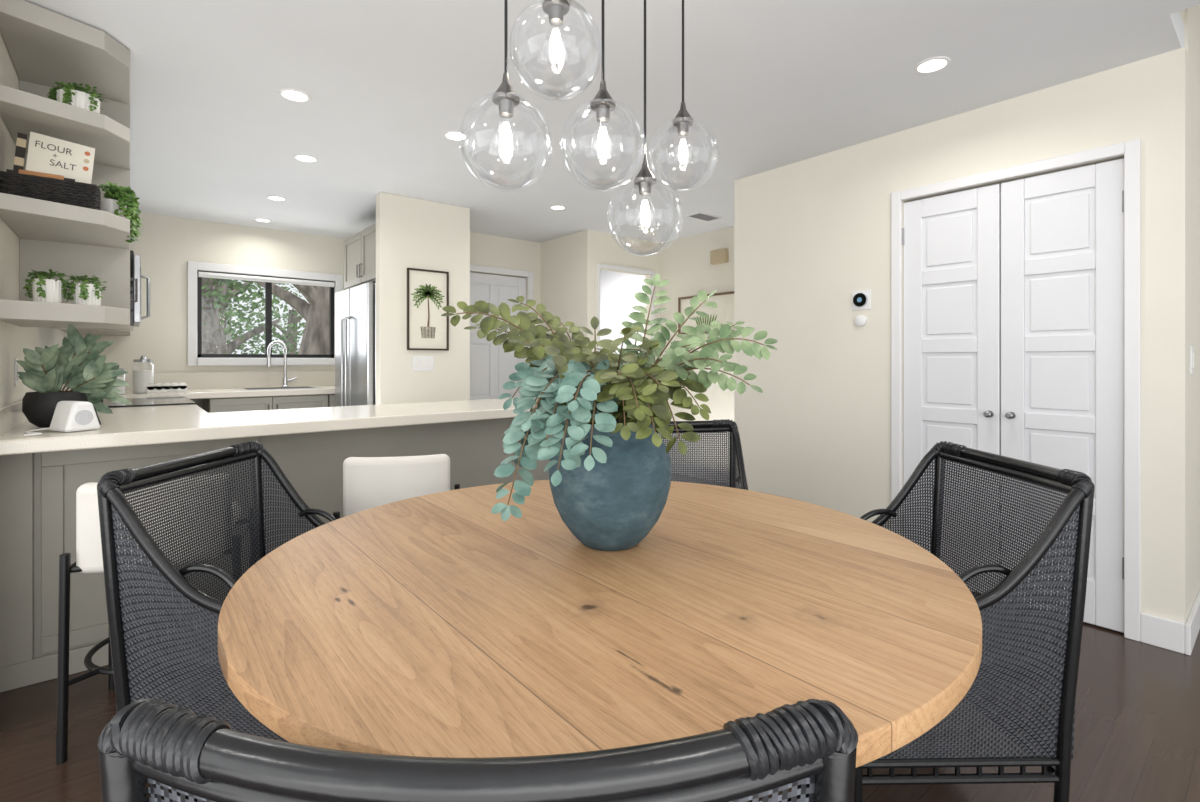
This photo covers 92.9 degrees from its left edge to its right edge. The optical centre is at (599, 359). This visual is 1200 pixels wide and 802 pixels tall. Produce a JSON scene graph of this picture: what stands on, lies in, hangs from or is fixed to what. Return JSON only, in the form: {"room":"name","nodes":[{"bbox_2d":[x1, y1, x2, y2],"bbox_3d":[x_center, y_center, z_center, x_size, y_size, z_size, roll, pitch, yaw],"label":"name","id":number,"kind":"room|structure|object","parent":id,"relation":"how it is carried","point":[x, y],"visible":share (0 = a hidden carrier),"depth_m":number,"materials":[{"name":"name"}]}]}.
{"room":"dining room","nodes":[
{"label":"dining room","id":0,"kind":"room"},
{"bbox_2d":[0,32,67,407],"bbox_3d":[-3.115,-0.040,3.134,0.100,2.420,3.800,0,0,-40],"label":"wall","id":1,"kind":"structure","parent":0,"point":[13,338],"depth_m":2.22,"materials":[{"name":"paint"}]},
{"bbox_2d":[0,400,27,435],"bbox_3d":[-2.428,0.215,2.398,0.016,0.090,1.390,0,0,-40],"label":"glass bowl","id":2,"kind":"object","parent":1,"relation":"attached to","point":[12,416],"depth_m":2.12,"materials":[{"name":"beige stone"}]},
{"bbox_2d":[14,358,18,386],"bbox_3d":[-2.373,0.050,2.321,0.010,0.115,0.070,0,0,-40],"label":"wall outlet","id":3,"kind":"object","parent":1,"relation":"attached to","point":[16,365],"visible":0.89,"depth_m":2.30,"materials":[{"name":"white plastic"}]},
{"bbox_2d":[0,0,129,329],"bbox_3d":[-2.101,-0.693,2.267,0.359,1.105,0.649,0,0,-40],"label":"open shelf unit","id":4,"kind":"object","parent":1,"relation":"attached to","point":[45,47],"visible":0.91,"depth_m":2.22,"materials":[{"name":"beige paint"}]},
{"bbox_2d":[23,269,70,302],"bbox_3d":[-2.080,-0.272,2.145,0.118,0.132,0.128,0,0,24],"label":"potted succulent","id":5,"kind":"object","parent":4,"relation":"on","point":[45,289],"visible":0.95,"depth_m":2.12,"materials":[{"name":"white ceramic"}]},
{"bbox_2d":[32,279,62,302],"bbox_3d":[-2.081,-0.254,2.147,0.083,0.095,0.083,0,0,-40],"label":"pot","id":6,"kind":"object","parent":5,"relation":"on","point":[51,291],"depth_m":2.12,"materials":[{"name":"white ceramic"}]},
{"bbox_2d":[0,171,100,209],"bbox_3d":[-2.050,-0.615,2.133,0.273,0.097,0.160,0,0,-40],"label":"woven basket","id":7,"kind":"object","parent":4,"relation":"on","point":[73,193],"visible":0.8,"depth_m":2.08,"materials":[{"name":"black wicker"}]},
{"bbox_2d":[13,132,26,170],"bbox_3d":[-2.140,-0.708,2.098,0.072,0.241,0.044,0,0,45],"label":"cookbook","id":8,"kind":"object","parent":7,"relation":"in","point":[21,142],"visible":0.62,"depth_m":2.08,"materials":[{"name":"black paper"}]},
{"bbox_2d":[6,169,74,181],"bbox_3d":[-2.047,-0.675,2.090,0.180,0.023,0.024,0,0,-40],"label":"rolling pin","id":9,"kind":"object","parent":7,"relation":"on","point":[20,171],"visible":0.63,"depth_m":2.08,"materials":[{"name":"brown wood"}]},
{"bbox_2d":[26,131,94,200],"bbox_3d":[-2.045,-0.710,2.157,0.027,0.258,0.200,0,0,45],"label":"cookbook","id":10,"kind":"object","parent":7,"relation":"in","point":[46,154],"visible":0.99,"depth_m":2.15,"materials":[{"name":"beige paper"}]},
{"bbox_2d":[47,81,106,112],"bbox_3d":[-2.030,-0.996,2.216,0.174,0.130,0.173,0,0,-40],"label":"potted succulent","id":11,"kind":"object","parent":4,"relation":"on","point":[78,96],"visible":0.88,"depth_m":2.17,"materials":[{"name":"white ceramic"}]},
{"bbox_2d":[56,89,99,112],"bbox_3d":[-2.028,-0.979,2.216,0.128,0.095,0.128,0,0,-40],"label":"pot","id":12,"kind":"object","parent":11,"relation":"on","point":[90,101],"depth_m":2.18,"materials":[{"name":"white ceramic"}]},
{"bbox_2d":[67,275,107,305],"bbox_3d":[-2.014,-0.270,2.237,0.122,0.127,0.124,0,0,-40],"label":"potted succulent","id":13,"kind":"object","parent":4,"relation":"on","point":[83,293],"visible":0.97,"depth_m":2.21,"materials":[{"name":"white ceramic"}]},
{"bbox_2d":[73,283,100,305],"bbox_3d":[-2.015,-0.251,2.240,0.083,0.090,0.083,0,0,-40],"label":"pot","id":14,"kind":"object","parent":13,"relation":"on","point":[92,292],"depth_m":2.21,"materials":[{"name":"white ceramic"}]},
{"bbox_2d":[99,181,142,242],"bbox_3d":[-1.989,-0.611,2.365,0.143,0.223,0.190,0,0,-40],"label":"trailing plant","id":15,"kind":"object","parent":4,"relation":"on","point":[116,197],"visible":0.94,"depth_m":2.34,"materials":[{"name":"green plant"}]},
{"bbox_2d":[60,329,129,335],"bbox_3d":[-3.643,-0.723,4.163,0.386,1.045,1.300,0,0,-40],"label":"upper cabinet","id":16,"kind":"object","parent":1,"relation":"attached to","point":[81,332],"visible":0.15,"depth_m":4.15,"materials":[{"name":"beige paint"}]},
{"bbox_2d":[56,250,149,330],"bbox_3d":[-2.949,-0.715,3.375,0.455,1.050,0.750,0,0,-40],"label":"microwave","id":17,"kind":"object","parent":1,"relation":"attached to","point":[135,260],"visible":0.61,"depth_m":3.19,"materials":[{"name":"silver glass"}]},
{"bbox_2d":[130,278,137,301],"bbox_3d":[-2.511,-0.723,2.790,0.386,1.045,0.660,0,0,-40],"label":"handle","id":18,"kind":"object","parent":1,"relation":"attached to","point":[131,279],"visible":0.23,"depth_m":2.88,"materials":[{"name":"silver metal"}]},
{"bbox_2d":[81,213,345,408],"bbox_3d":[-3.320,-0.040,5.363,2.420,2.420,0.100,0,0,-40],"label":"wall","id":19,"kind":"structure","parent":0,"point":[165,245],"depth_m":5.01,"materials":[{"name":"paint"}]},
{"bbox_2d":[187,261,342,365],"bbox_3d":[-3.129,-0.410,5.423,1.290,0.920,0.050,0,0,-40],"label":"trim","id":20,"kind":"structure","parent":19,"relation":"attached to","point":[192,267],"depth_m":5.21,"materials":[{"name":"white paint"}]},
{"bbox_2d":[197,271,333,357],"bbox_3d":[-3.174,-0.410,5.477,1.150,0.780,0.050,0,0,-40],"label":"window","id":21,"kind":"structure","parent":19,"relation":"in","point":[268,285],"depth_m":5.45,"materials":[{"name":"black metal"}]},
{"bbox_2d":[198,271,334,286],"bbox_3d":[-3.142,-0.765,5.439,1.130,0.050,0.040,0,0,-40],"label":"roller blind","id":22,"kind":"object","parent":21,"relation":"attached to","point":[200,274],"visible":1,"depth_m":5.39,"materials":[{"name":"white fabric"}]},
{"bbox_2d":[376,192,469,404],"bbox_3d":[-1.986,-0.040,5.231,0.730,2.420,2.000,0,0,-40],"label":"wall pillar","id":23,"kind":"structure","parent":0,"point":[410,232],"depth_m":4.39,"materials":[{"name":"paint"}]},
{"bbox_2d":[344,223,375,288],"bbox_3d":[-1.768,-0.855,4.896,0.600,0.450,0.995,0,0,-40],"label":"upper cabinet","id":24,"kind":"object","parent":23,"relation":"attached to","point":[360,248],"visible":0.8,"depth_m":4.73,"materials":[{"name":"beige paint"}]},
{"bbox_2d":[413,356,432,370],"bbox_3d":[-1.374,0.025,4.434,0.165,0.115,0.010,0,0,-40],"label":"light switch","id":25,"kind":"object","parent":23,"relation":"attached to","point":[420,363],"visible":1,"depth_m":4.43,"materials":[{"name":"white plastic"}]},
{"bbox_2d":[407,268,448,350],"bbox_3d":[-1.341,-0.390,4.452,0.334,0.628,0.022,0,0,-40],"label":"framed print","id":26,"kind":"object","parent":23,"relation":"attached to","point":[427,290],"visible":0.99,"depth_m":4.45,"materials":[{"name":"beige paper"}]},
{"bbox_2d":[470,232,539,398],"bbox_3d":[-1.138,-0.040,5.736,1.220,2.420,0.100,0,0,-40],"label":"wall","id":27,"kind":"structure","parent":0,"point":[485,250],"depth_m":5.84,"materials":[{"name":"paint"}]},
{"bbox_2d":[470,272,525,399],"bbox_3d":[-1.069,0.151,5.747,0.770,2.022,0.081,0,0,-40],"label":"door","id":28,"kind":"structure","parent":27,"relation":"in","point":[490,367],"depth_m":5.74,"materials":[{"name":"white paint"}]},
{"bbox_2d":[470,264,532,364],"bbox_3d":[-1.054,0.120,5.728,0.900,2.100,0.020,0,0,-40],"label":"trim","id":29,"kind":"structure","parent":27,"relation":"attached to","point":[477,268],"depth_m":5.84,"materials":[{"name":"white paint"}]},
{"bbox_2d":[540,230,595,420],"bbox_3d":[-0.371,-0.040,5.843,0.100,2.420,0.910,0,0,-40],"label":"wall","id":30,"kind":"structure","parent":0,"point":[568,262],"depth_m":5.67,"materials":[{"name":"paint"}]},
{"bbox_2d":[0,474,1199,801],"bbox_3d":[-0.278,1.220,1.909,8.000,0.100,9.300,0,0,-40],"label":"floor","id":31,"kind":"structure","parent":0,"point":[1137,727],"depth_m":1.76,"materials":[{"name":"brown wood"}]},
{"bbox_2d":[100,397,195,407],"bbox_3d":[-2.847,0.701,3.459,0.706,0.898,0.756,0,0,-40],"label":"range","id":32,"kind":"object","parent":31,"relation":"on","point":[158,401],"visible":0.1,"depth_m":3.38,"materials":[{"name":"silver metal"}]},
{"bbox_2d":[56,473,254,764],"bbox_3d":[-1.454,0.770,1.936,0.461,0.800,0.438,0,0,-24],"label":"counter stool","id":33,"kind":"object","parent":31,"relation":"on","point":[89,559],"visible":0.38,"depth_m":1.69,"materials":[{"name":"white leather"}]},
{"bbox_2d":[97,441,336,741],"bbox_3d":[-0.922,0.720,1.631,0.620,0.901,0.606,0,0,2],"label":"dining chair","id":34,"kind":"object","parent":31,"relation":"on","point":[192,658],"visible":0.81,"depth_m":1.37,"materials":[{"name":"black wicker"}]},
{"bbox_2d":[203,394,327,412],"bbox_3d":[-3.004,0.741,5.138,0.900,0.858,0.610,0,0,-40],"label":"base cabinet","id":35,"kind":"object","parent":31,"relation":"on","point":[210,405],"visible":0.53,"depth_m":4.90,"materials":[{"name":"beige paint"}]},
{"bbox_2d":[0,417,552,692],"bbox_3d":[-1.319,0.741,2.956,2.436,0.858,0.480,0,0,-40],"label":"breakfast bar","id":36,"kind":"object","parent":31,"relation":"on","point":[38,490],"visible":0.37,"depth_m":2.15,"materials":[{"name":"beige paint"}]},
{"bbox_2d":[0,398,537,454],"bbox_3d":[-1.466,0.240,3.165,2.476,0.140,1.430,0,0,-40],"label":"countertop","id":37,"kind":"structure","parent":36,"relation":"on","point":[145,425],"depth_m":2.45,"materials":[{"name":"beige stone"}]},
{"bbox_2d":[23,401,100,435],"bbox_3d":[-1.963,0.205,2.052,0.145,0.109,0.228,0,0,22],"label":"smart display","id":38,"kind":"object","parent":37,"relation":"on","point":[69,416],"visible":1,"depth_m":2.06,"materials":[{"name":"white plastic"}]},
{"bbox_2d":[16,325,131,426],"bbox_3d":[-2.099,0.058,2.288,0.341,0.404,0.190,0,0,-40],"label":"potted plant","id":39,"kind":"object","parent":37,"relation":"on","point":[92,380],"visible":0.96,"depth_m":2.26,"materials":[{"name":"green plant"}]},
{"bbox_2d":[328,394,334,406],"bbox_3d":[-2.406,0.741,5.631,0.630,0.858,0.610,0,0,-40],"label":"base cabinet","id":40,"kind":"object","parent":31,"relation":"on","point":[331,397],"visible":0.16,"depth_m":5.24,"materials":[{"name":"beige paint"}]},
{"bbox_2d":[335,282,375,406],"bbox_3d":[-1.806,0.275,4.835,0.716,1.730,0.880,0,0,-40],"label":"refrigerator","id":41,"kind":"object","parent":31,"relation":"on","point":[355,307],"visible":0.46,"depth_m":4.52,"materials":[{"name":"silver metal"}]},
{"bbox_2d":[333,454,459,518],"bbox_3d":[-0.819,0.770,2.369,0.461,0.800,0.438,0,0,-12],"label":"counter stool","id":42,"kind":"object","parent":31,"relation":"on","point":[368,482],"visible":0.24,"depth_m":2.15,"materials":[{"name":"white leather"}]},
{"bbox_2d":[98,698,857,801],"bbox_3d":[-0.095,0.720,0.698,0.606,0.901,0.620,0,0,0],"label":"dining chair","id":43,"kind":"object","parent":31,"relation":"on","point":[150,750],"visible":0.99,"depth_m":0.41,"materials":[{"name":"black wicker"}]},
{"bbox_2d":[218,480,981,767],"bbox_3d":[0.000,0.795,1.300,1.448,0.750,1.448,0,0,-40],"label":"dining table","id":44,"kind":"object","parent":31,"relation":"on","point":[438,624],"visible":0.74,"depth_m":0.90,"materials":[{"name":"brown wood"}]},
{"bbox_2d":[548,419,671,550],"bbox_3d":[0.023,0.279,1.310,0.282,0.281,0.282,0,0,-40],"label":"vase","id":45,"kind":"object","parent":44,"relation":"on","point":[614,505],"visible":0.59,"depth_m":1.20,"materials":[{"name":"blue ceramic"}]},
{"bbox_2d":[441,274,777,520],"bbox_3d":[0.050,0.084,1.258,0.668,0.572,0.522,0,0,8],"label":"leafy branches","id":46,"kind":"object","parent":45,"relation":"in","point":[576,383],"visible":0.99,"depth_m":1.13,"materials":[{"name":"green plant"}]},
{"bbox_2d":[656,419,747,489],"bbox_3d":[0.325,0.720,2.357,0.606,0.901,0.620,0,0,0],"label":"dining chair","id":47,"kind":"object","parent":31,"relation":"on","point":[735,454],"visible":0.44,"depth_m":2.61,"materials":[{"name":"black wicker"}]},
{"bbox_2d":[854,441,1094,801],"bbox_3d":[0.902,0.720,1.631,0.620,0.901,0.606,0,0,-1],"label":"dining chair","id":48,"kind":"object","parent":31,"relation":"on","point":[1005,662],"visible":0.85,"depth_m":1.36,"materials":[{"name":"black wicker"}]},
{"bbox_3d":[-3.323,0.741,3.987,0.656,0.858,0.620,0,0,-39],"label":"base cabinet","id":49,"kind":"object","parent":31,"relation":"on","visible":0},
{"bbox_2d":[61,371,334,398],"bbox_3d":[-2.865,0.210,4.808,2.406,0.200,1.325,0,0,-40],"label":"countertop","id":50,"kind":"structure","parent":49,"relation":"on","point":[200,385],"depth_m":5.10,"materials":[{"name":"beige stone"}]},
{"bbox_2d":[115,368,124,393],"bbox_3d":[-3.611,0.150,4.255,0.110,0.220,0.110,0,0,-40],"label":"glass jar","id":51,"kind":"object","parent":50,"relation":"on","point":[122,388],"visible":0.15,"depth_m":4.25,"materials":[{"name":"white glass"}]},
{"bbox_2d":[133,355,154,392],"bbox_3d":[-3.596,0.112,4.488,0.140,0.297,0.140,0,0,-40],"label":"glass jar","id":52,"kind":"object","parent":50,"relation":"on","point":[141,378],"visible":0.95,"depth_m":4.43,"materials":[{"name":"white glass"}]},
{"bbox_2d":[146,382,186,393],"bbox_3d":[-3.401,0.218,4.480,0.256,0.083,0.020,0,0,-40],"label":"tray","id":53,"kind":"object","parent":50,"relation":"on","point":[152,388],"visible":0.99,"depth_m":4.47,"materials":[{"name":"white ceramic"}]},
{"bbox_2d":[238,386,317,389],"bbox_3d":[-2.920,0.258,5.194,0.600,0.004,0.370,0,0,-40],"label":"sink","id":54,"kind":"object","parent":50,"relation":"in","point":[307,387],"visible":1,"depth_m":5.11,"materials":[{"name":"silver metal"}]},
{"bbox_2d":[243,387,313,389],"bbox_3d":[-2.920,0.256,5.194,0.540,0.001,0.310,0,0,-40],"label":"basin","id":55,"kind":"object","parent":54,"relation":"in","point":[270,387],"depth_m":5.11,"materials":[{"name":"silver metal"}]},
{"bbox_2d":[267,341,296,386],"bbox_3d":[-3.017,0.039,5.388,0.072,0.443,0.285,0,0,29],"label":"kitchen faucet","id":56,"kind":"object","parent":50,"relation":"on","point":[285,379],"visible":0.92,"depth_m":5.41,"materials":[{"name":"silver metal"}]},
{"bbox_2d":[25,0,1199,242],"bbox_3d":[-0.239,-1.310,1.941,8.100,0.120,9.300,0,0,-40],"label":"ceiling","id":57,"kind":"structure","parent":0,"point":[776,83],"depth_m":2.65,"materials":[{"name":"paint"}]},
{"bbox_2d":[254,218,271,221],"bbox_3d":[-3.009,-1.247,5.088,0.140,0.006,0.140,0,0,-40],"label":"recessed light","id":58,"kind":"object","parent":57,"relation":"in","point":[255,219],"visible":1,"depth_m":5.09,"materials":[{"name":"white plastic"}]},
{"bbox_2d":[266,195,286,200],"bbox_3d":[-2.494,-1.247,4.398,0.140,0.006,0.140,0,0,-40],"label":"recessed light","id":59,"kind":"object","parent":57,"relation":"in","point":[272,197],"visible":1,"depth_m":4.40,"materials":[{"name":"white plastic"}]},
{"bbox_2d":[278,88,311,101],"bbox_3d":[-1.439,-1.247,2.689,0.140,0.006,0.140,0,0,-40],"label":"recessed light","id":60,"kind":"object","parent":57,"relation":"in","point":[291,94],"visible":1,"depth_m":2.68,"materials":[{"name":"white plastic"}]},
{"bbox_2d":[293,154,318,162],"bbox_3d":[-1.820,-1.247,3.528,0.140,0.006,0.140,0,0,-40],"label":"recessed light","id":61,"kind":"object","parent":57,"relation":"in","point":[301,157],"visible":1,"depth_m":3.53,"materials":[{"name":"white plastic"}]},
{"bbox_2d":[443,131,468,140],"bbox_3d":[-0.802,-1.247,3.175,0.140,0.006,0.140,0,0,-40],"label":"recessed light","id":62,"kind":"object","parent":57,"relation":"in","point":[451,135],"visible":1,"depth_m":3.17,"materials":[{"name":"white plastic"}]},
{"bbox_2d":[489,0,523,149],"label":"pendant light","id":63,"kind":"object","parent":57,"relation":"hanging from","point":[505,98],"depth_m":1.23,"materials":[{"name":"silver metal"}]},
{"bbox_2d":[492,73,519,117],"bbox_3d":[-0.204,-0.576,1.240,0.060,0.092,0.060,0,0,-40],"label":"socket","id":64,"kind":"object","parent":63,"relation":"attached to","point":[506,98],"depth_m":1.23,"materials":[{"name":"silver metal"}]},
{"bbox_2d":[542,0,569,57],"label":"pendant light","id":65,"kind":"object","parent":57,"relation":"hanging from","point":[556,10],"depth_m":1.23,"materials":[{"name":"silver metal"}]},
{"bbox_2d":[542,0,569,25],"bbox_3d":[-0.096,-0.778,1.240,0.060,0.092,0.060,0,0,-40],"label":"socket","id":66,"kind":"object","parent":65,"relation":"attached to","point":[556,10],"depth_m":1.23,"materials":[{"name":"silver metal"}]},
{"bbox_2d":[549,205,565,209],"bbox_3d":[-0.346,-1.247,4.665,0.140,0.006,0.140,0,0,-40],"label":"recessed light","id":67,"kind":"object","parent":57,"relation":"in","point":[554,207],"visible":1,"depth_m":4.66,"materials":[{"name":"white plastic"}]},
{"bbox_2d":[589,0,615,152],"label":"pendant light","id":68,"kind":"object","parent":57,"relation":"hanging from","point":[602,103],"depth_m":1.32,"materials":[{"name":"silver metal"}]},
{"bbox_2d":[590,80,615,122],"bbox_3d":[0.007,-0.603,1.330,0.060,0.092,0.060,0,0,-40],"label":"socket","id":69,"kind":"object","parent":68,"relation":"attached to","point":[602,103],"depth_m":1.32,"materials":[{"name":"silver metal"}]},
{"bbox_2d":[629,0,655,222],"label":"pendant light","id":70,"kind":"object","parent":57,"relation":"hanging from","point":[644,179],"depth_m":1.49,"materials":[{"name":"silver metal"}]},
{"bbox_2d":[634,159,655,195],"bbox_3d":[0.118,-0.480,1.500,0.060,0.092,0.060,0,0,-40],"label":"socket","id":71,"kind":"object","parent":70,"relation":"attached to","point":[644,179],"depth_m":1.49,"materials":[{"name":"silver metal"}]},
{"bbox_2d":[673,0,696,159],"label":"pendant light","id":72,"kind":"object","parent":57,"relation":"hanging from","point":[683,119],"depth_m":1.62,"materials":[{"name":"silver metal"}]},
{"bbox_2d":[673,102,693,135],"bbox_3d":[0.237,-0.690,1.630,0.060,0.092,0.060,0,0,-40],"label":"socket","id":73,"kind":"object","parent":72,"relation":"attached to","point":[683,119],"depth_m":1.62,"materials":[{"name":"silver metal"}]},
{"bbox_2d":[686,212,721,220],"bbox_3d":[0.903,-1.244,4.957,0.300,0.012,0.150,0,0,-40],"label":"ceiling vent","id":74,"kind":"object","parent":57,"relation":"in","point":[698,215],"visible":1,"depth_m":4.93,"materials":[{"name":"white plastic"}]},
{"bbox_2d":[913,56,950,73],"bbox_3d":[1.406,-1.247,2.413,0.140,0.006,0.140,0,0,-40],"label":"recessed light","id":75,"kind":"object","parent":57,"relation":"in","point":[933,64],"visible":1,"depth_m":2.41,"materials":[{"name":"white plastic"}]},
{"bbox_2d":[600,270,644,353],"bbox_3d":[-0.061,-0.040,6.818,1.620,2.420,2.000,0,0,-40],"label":"wall","id":76,"kind":"structure","parent":0,"point":[618,290],"depth_m":7.58,"materials":[{"name":"white paint"}]},
{"bbox_2d":[596,231,659,359],"bbox_3d":[0.264,-0.040,5.842,0.880,2.420,0.100,0,0,-40],"label":"wall","id":77,"kind":"structure","parent":0,"point":[616,251],"depth_m":5.82,"materials":[{"name":"paint"}]},
{"bbox_2d":[597,263,654,350],"bbox_3d":[0.274,0.115,5.783,0.780,2.110,0.025,0,0,-40],"label":"trim","id":78,"kind":"structure","parent":77,"relation":"attached to","point":[606,266],"depth_m":5.67,"materials":[{"name":"white paint"}]},
{"bbox_2d":[660,227,733,468],"bbox_3d":[1.889,-0.040,4.642,0.100,2.420,4.020,0,0,-40],"label":"wall","id":79,"kind":"structure","parent":0,"point":[686,264],"depth_m":5.67,"materials":[{"name":"paint"}]},
{"bbox_2d":[678,291,733,333],"bbox_3d":[1.052,-0.450,5.559,0.025,0.380,0.760,0,0,-40],"label":"framed print","id":80,"kind":"object","parent":79,"relation":"attached to","point":[724,312],"visible":0.53,"depth_m":5.52,"materials":[{"name":"beige paper"}]},
{"bbox_2d":[710,248,728,264],"bbox_3d":[1.136,-0.985,5.434,0.054,0.130,0.180,0,0,-40],"label":"door chime","id":81,"kind":"object","parent":79,"relation":"attached to","point":[720,256],"visible":1,"depth_m":5.40,"materials":[{"name":"beige plastic"}]},
{"bbox_2d":[734,47,1187,622],"bbox_3d":[1.675,-0.040,3.156,0.100,2.420,2.200,0,0,-40],"label":"wall","id":82,"kind":"structure","parent":0,"point":[813,232],"depth_m":3.20,"materials":[{"name":"paint"}]},
{"bbox_2d":[855,315,866,325],"bbox_3d":[1.498,-0.225,3.276,0.022,0.064,0.064,0,0,-40],"label":"wall sensor","id":83,"kind":"object","parent":82,"relation":"attached to","point":[860,320],"visible":1,"depth_m":3.27,"materials":[{"name":"white plastic"}]},
{"bbox_2d":[852,290,870,309],"bbox_3d":[1.496,-0.345,3.275,0.025,0.110,0.110,0,0,-40],"label":"thermostat","id":84,"kind":"object","parent":82,"relation":"attached to","point":[861,300],"visible":1,"depth_m":3.26,"materials":[{"name":"white plastic"}]},
{"bbox_2d":[673,461,1184,653],"bbox_3d":[1.479,1.110,4.174,1.127,0.120,4.020,0,0,-40],"label":"baseboard","id":85,"kind":"structure","parent":82,"relation":"attached to","point":[1157,631],"depth_m":2.32,"materials":[{"name":"white paint"}]},
{"bbox_2d":[902,184,1000,593],"bbox_3d":[1.793,0.151,2.944,0.081,2.022,0.454,0,0,-40],"label":"door","id":86,"kind":"structure","parent":82,"relation":"in","point":[951,242],"depth_m":2.93,"materials":[{"name":"white paint"}]},
{"bbox_2d":[891,139,1140,640],"bbox_3d":[1.928,0.125,2.757,0.018,2.090,1.004,0,0,-40],"label":"trim","id":87,"kind":"structure","parent":82,"relation":"attached to","point":[1131,150],"depth_m":2.39,"materials":[{"name":"white paint"}]},
{"bbox_2d":[1001,158,1123,632],"bbox_3d":[2.086,0.151,2.590,0.081,2.022,0.455,0,0,-40],"label":"door","id":88,"kind":"structure","parent":82,"relation":"in","point":[1062,232],"depth_m":2.56,"materials":[{"name":"white paint"}]},
{"bbox_2d":[1179,4,1199,615],"bbox_3d":[3.884,-0.630,1.498,2.300,3.600,3.370,0,0,-40],"label":"wall","id":89,"kind":"structure","parent":0,"point":[1190,16],"depth_m":2.47,"materials":[{"name":"paint"}]},
{"bbox_2d":[1185,588,1199,654],"bbox_3d":[3.010,1.110,2.820,1.767,0.120,0.017,0,0,-40],"label":"baseboard","id":90,"kind":"structure","parent":89,"relation":"attached to","point":[1192,625],"depth_m":2.32,"materials":[{"name":"white paint"}]},
{"bbox_2d":[1190,346,1194,373],"bbox_3d":[2.494,0.000,2.399,0.070,0.115,0.010,0,0,-40],"label":"light switch","id":91,"kind":"object","parent":89,"relation":"attached to","point":[1192,354],"visible":1,"depth_m":2.38,"materials":[{"name":"white plastic"}]},
{"label":"outside","id":92,"kind":"structure","parent":0,"visible":0},
{"bbox_3d":[-10.518,1.320,17.476,22.000,0.100,27.650,0,0,-39],"label":"ground","id":93,"kind":"structure","parent":92,"visible":0},
{"bbox_2d":[213,279,245,341],"bbox_3d":[-13.934,-1.230,15.016,7.600,5.000,3.500,0,0,-40],"label":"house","id":94,"kind":"structure","parent":93,"relation":"on","point":[228,337],"depth_m":15.99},
{"bbox_2d":[202,277,306,353],"bbox_3d":[-6.498,-0.759,9.638,4.113,4.115,2.463,0,0,-40],"label":"tree","id":95,"kind":"object","parent":93,"relation":"on","point":[213,339],"visible":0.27,"depth_m":9.59,"materials":[{"name":"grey plant"}]},
{"bbox_2d":[213,280,303,353],"bbox_3d":[-8.596,-0.511,12.486,2.984,3.622,6.116,0,0,41],"label":"tree","id":96,"kind":"object","parent":93,"relation":"on","point":[223,288],"visible":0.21,"depth_m":12.83,"materials":[{"name":"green plant"}]},
{"bbox_2d":[231,283,307,353],"bbox_3d":[-11.078,-0.826,19.415,5.547,7.017,12.252,0,0,44],"label":"tree","id":97,"kind":"object","parent":93,"relation":"on","point":[290,331],"visible":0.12,"depth_m":19.50,"materials":[{"name":"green plant"}]},
{"bbox_2d":[255,281,328,354],"bbox_3d":[-4.093,-1.050,8.677,3.396,4.705,1.698,0,0,-40],"label":"tree","id":98,"kind":"object","parent":93,"relation":"on","point":[315,339],"visible":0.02,"depth_m":8.38,"materials":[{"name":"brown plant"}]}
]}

